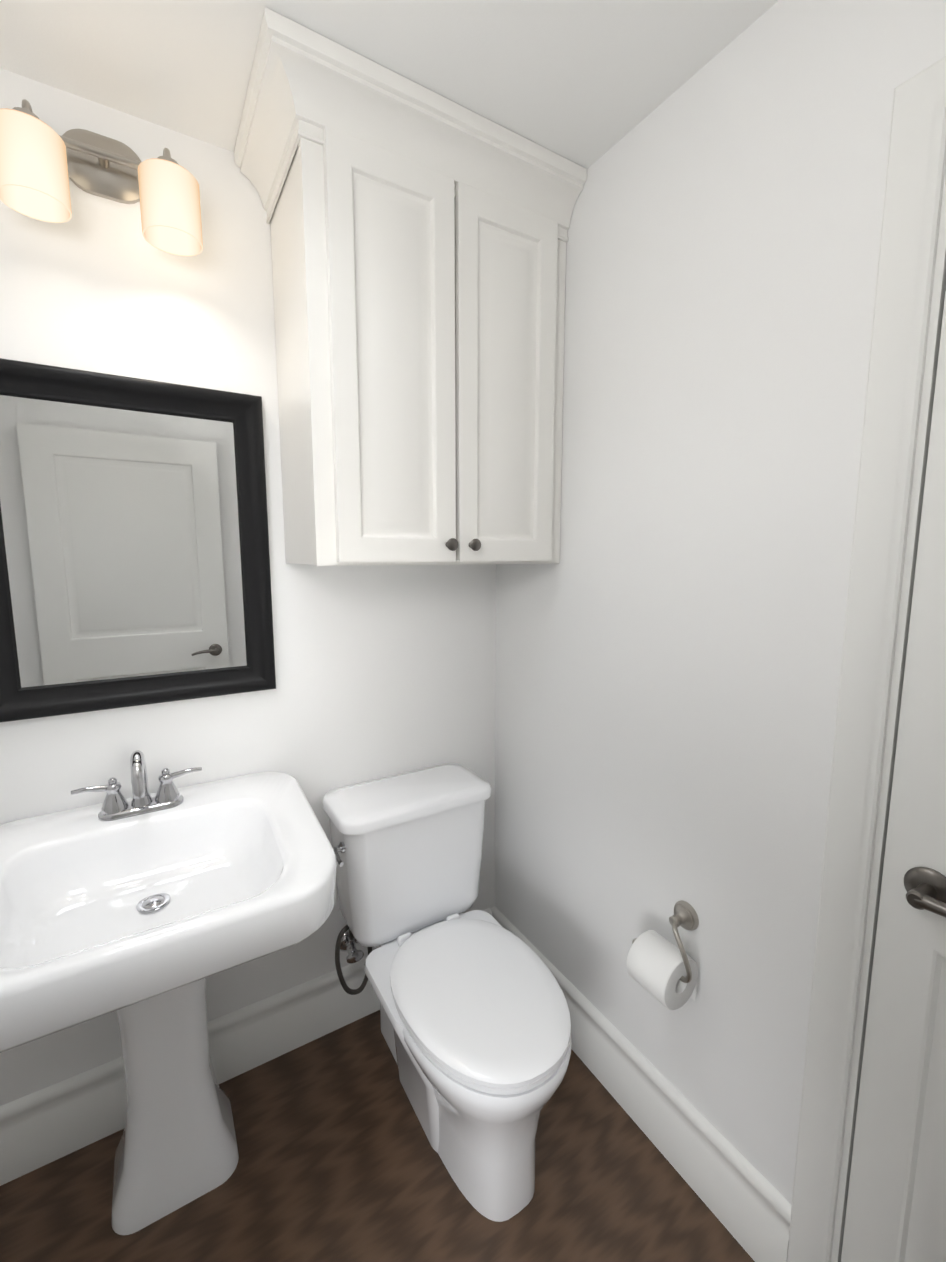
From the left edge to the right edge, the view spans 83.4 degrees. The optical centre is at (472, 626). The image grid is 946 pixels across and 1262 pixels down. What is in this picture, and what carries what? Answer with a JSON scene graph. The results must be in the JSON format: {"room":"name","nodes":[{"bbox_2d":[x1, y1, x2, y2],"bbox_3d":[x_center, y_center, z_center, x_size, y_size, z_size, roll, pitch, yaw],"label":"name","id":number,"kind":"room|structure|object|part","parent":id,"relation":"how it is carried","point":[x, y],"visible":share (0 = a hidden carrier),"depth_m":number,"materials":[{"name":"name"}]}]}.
{"room":"bathroom","nodes":[
{"label":"bathroom","id":0,"kind":"room"},
{"bbox_2d":[0,68,495,1105],"bbox_3d":[-0.649,0.062,1.413,1.840,2.380,0.100,-5,9,-31],"label":"wall","id":1,"kind":"structure","parent":0,"point":[384,670],"depth_m":1.32,"materials":[{"name":"white paint"}]},
{"bbox_2d":[0,99,202,255],"bbox_3d":[-0.736,-0.907,1.061,0.334,0.231,0.190,-5,9,-31],"label":"sconce","id":2,"kind":"object","parent":1,"relation":"attached to","point":[42,163],"visible":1,"depth_m":1.04,"materials":[{"name":"white glass"}]},
{"bbox_2d":[0,358,275,721],"bbox_3d":[-0.779,-0.183,1.220,0.587,0.740,0.034,-5,9,-31],"label":"mirror","id":3,"kind":"object","parent":1,"relation":"attached to","point":[134,556],"visible":0.98,"depth_m":1.22,"materials":[{"name":"black mirror"}]},
{"bbox_2d":[0,906,495,1185],"bbox_3d":[-0.605,1.158,1.513,1.610,0.182,0.020,-5,9,-31],"label":"baseboard","id":4,"kind":"structure","parent":1,"relation":"attached to","point":[39,1128],"depth_m":1.44,"materials":[{"name":"white paint"}]},
{"bbox_2d":[335,925,371,994],"bbox_3d":[-0.360,0.971,1.570,0.107,0.208,0.102,-5,9,-31],"label":"water supply line","id":5,"kind":"object","parent":1,"relation":"attached to","point":[347,942],"visible":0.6,"depth_m":1.55,"materials":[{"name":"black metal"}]},
{"bbox_2d":[234,7,586,565],"bbox_3d":[-0.141,-0.641,1.339,0.748,0.962,0.391,-5,9,-31],"label":"upper cabinet","id":6,"kind":"object","parent":1,"relation":"attached to","point":[419,239],"visible":1,"depth_m":1.19,"materials":[{"name":"white paint"}]},
{"bbox_3d":[-0.042,-0.578,1.250,0.587,0.845,0.020,-5,9,-31],"label":"door","id":7,"kind":"part","parent":6,"relation":"part of","materials":[{"name":"white paint"}]},
{"bbox_3d":[-0.025,-0.197,1.281,0.094,0.030,0.030,-5,9,-31],"label":"knob","id":8,"kind":"part","parent":6,"relation":"part of","materials":[{"name":"silver metal"}]},
{"bbox_2d":[0,1010,754,1261],"bbox_3d":[-0.161,1.397,0.778,1.840,0.100,1.980,-5,9,-31],"label":"floor","id":9,"kind":"structure","parent":0,"point":[339,1160],"depth_m":1.21,"materials":[{"name":"brown wood"}]},
{"bbox_2d":[0,772,335,1234],"bbox_3d":[-0.660,0.864,1.138,0.670,0.862,0.525,-5,9,-31],"label":"pedestal sink","id":10,"kind":"object","parent":9,"relation":"on","point":[144,926],"visible":1,"depth_m":1.12,"materials":[{"name":"white ceramic"}]},
{"bbox_2d":[71,750,201,820],"bbox_3d":[-0.734,0.348,1.168,0.251,0.152,0.150,-5,9,-31],"label":"faucet","id":11,"kind":"object","parent":10,"relation":"on","point":[116,805],"visible":1,"depth_m":1.18,"materials":[{"name":"silver metal"}]},
{"bbox_2d":[322,763,571,1221],"bbox_3d":[-0.061,0.880,1.371,0.478,0.770,0.751,-5,9,-31],"label":"toilet","id":12,"kind":"object","parent":9,"relation":"on","point":[475,1024],"visible":0.98,"depth_m":1.30,"materials":[{"name":"white ceramic"}]},
{"bbox_3d":[-0.340,0.583,1.364,0.034,0.028,0.080,-5,9,-31],"label":"handle","id":13,"kind":"part","parent":12,"relation":"part of","materials":[{"name":"silver metal"}]},
{"bbox_3d":[0.007,0.867,1.273,0.369,0.043,0.513,-5,9,-31],"label":"seat","id":14,"kind":"part","parent":12,"relation":"part of","materials":[{"name":"white plastic"}]},
{"bbox_2d":[0,0,777,168],"bbox_3d":[-0.161,-1.062,0.455,1.840,0.100,1.980,-5,9,-31],"label":"ceiling","id":15,"kind":"structure","parent":0,"point":[586,84],"depth_m":1.00,"materials":[{"name":"white paint"}]},
{"bbox_2d":[494,0,945,1204],"bbox_3d":[0.617,0.113,1.027,0.120,2.380,1.880,-5,9,-31],"label":"wall","id":16,"kind":"structure","parent":0,"point":[670,626],"depth_m":1.09,"materials":[{"name":"white paint"}]},
{"bbox_2d":[492,908,791,1261],"bbox_3d":[0.353,1.164,1.466,0.020,0.182,1.016,-5,9,-31],"label":"baseboard","id":17,"kind":"structure","parent":16,"relation":"attached to","point":[744,1200],"depth_m":1.23,"materials":[{"name":"white paint"}]},
{"bbox_2d":[627,900,698,1009],"bbox_3d":[0.425,0.724,1.181,0.132,0.197,0.156,-5,9,-31],"label":"toilet paper holder","id":18,"kind":"object","parent":16,"relation":"attached to","point":[662,970],"visible":1,"depth_m":1.15,"materials":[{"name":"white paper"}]},
{"bbox_2d":[787,56,945,1261],"bbox_3d":[0.819,0.294,0.682,0.122,2.110,0.607,-5,9,-31],"label":"door frame","id":19,"kind":"structure","parent":16,"relation":"attached to","point":[915,177],"depth_m":0.84,"materials":[{"name":"white paint"}]},
{"bbox_2d":[841,291,945,1261],"bbox_3d":[0.775,0.332,0.660,0.094,2.018,0.448,-5,9,-31],"label":"door","id":20,"kind":"structure","parent":16,"relation":"in","point":[896,1207],"depth_m":0.84,"materials":[{"name":"white paint"}]},
{"bbox_3d":[0.704,0.407,0.783,0.088,0.066,0.182,-5,9,-31],"label":"handle","id":21,"kind":"part","parent":20,"relation":"part of","materials":[{"name":"silver metal"}]}
]}

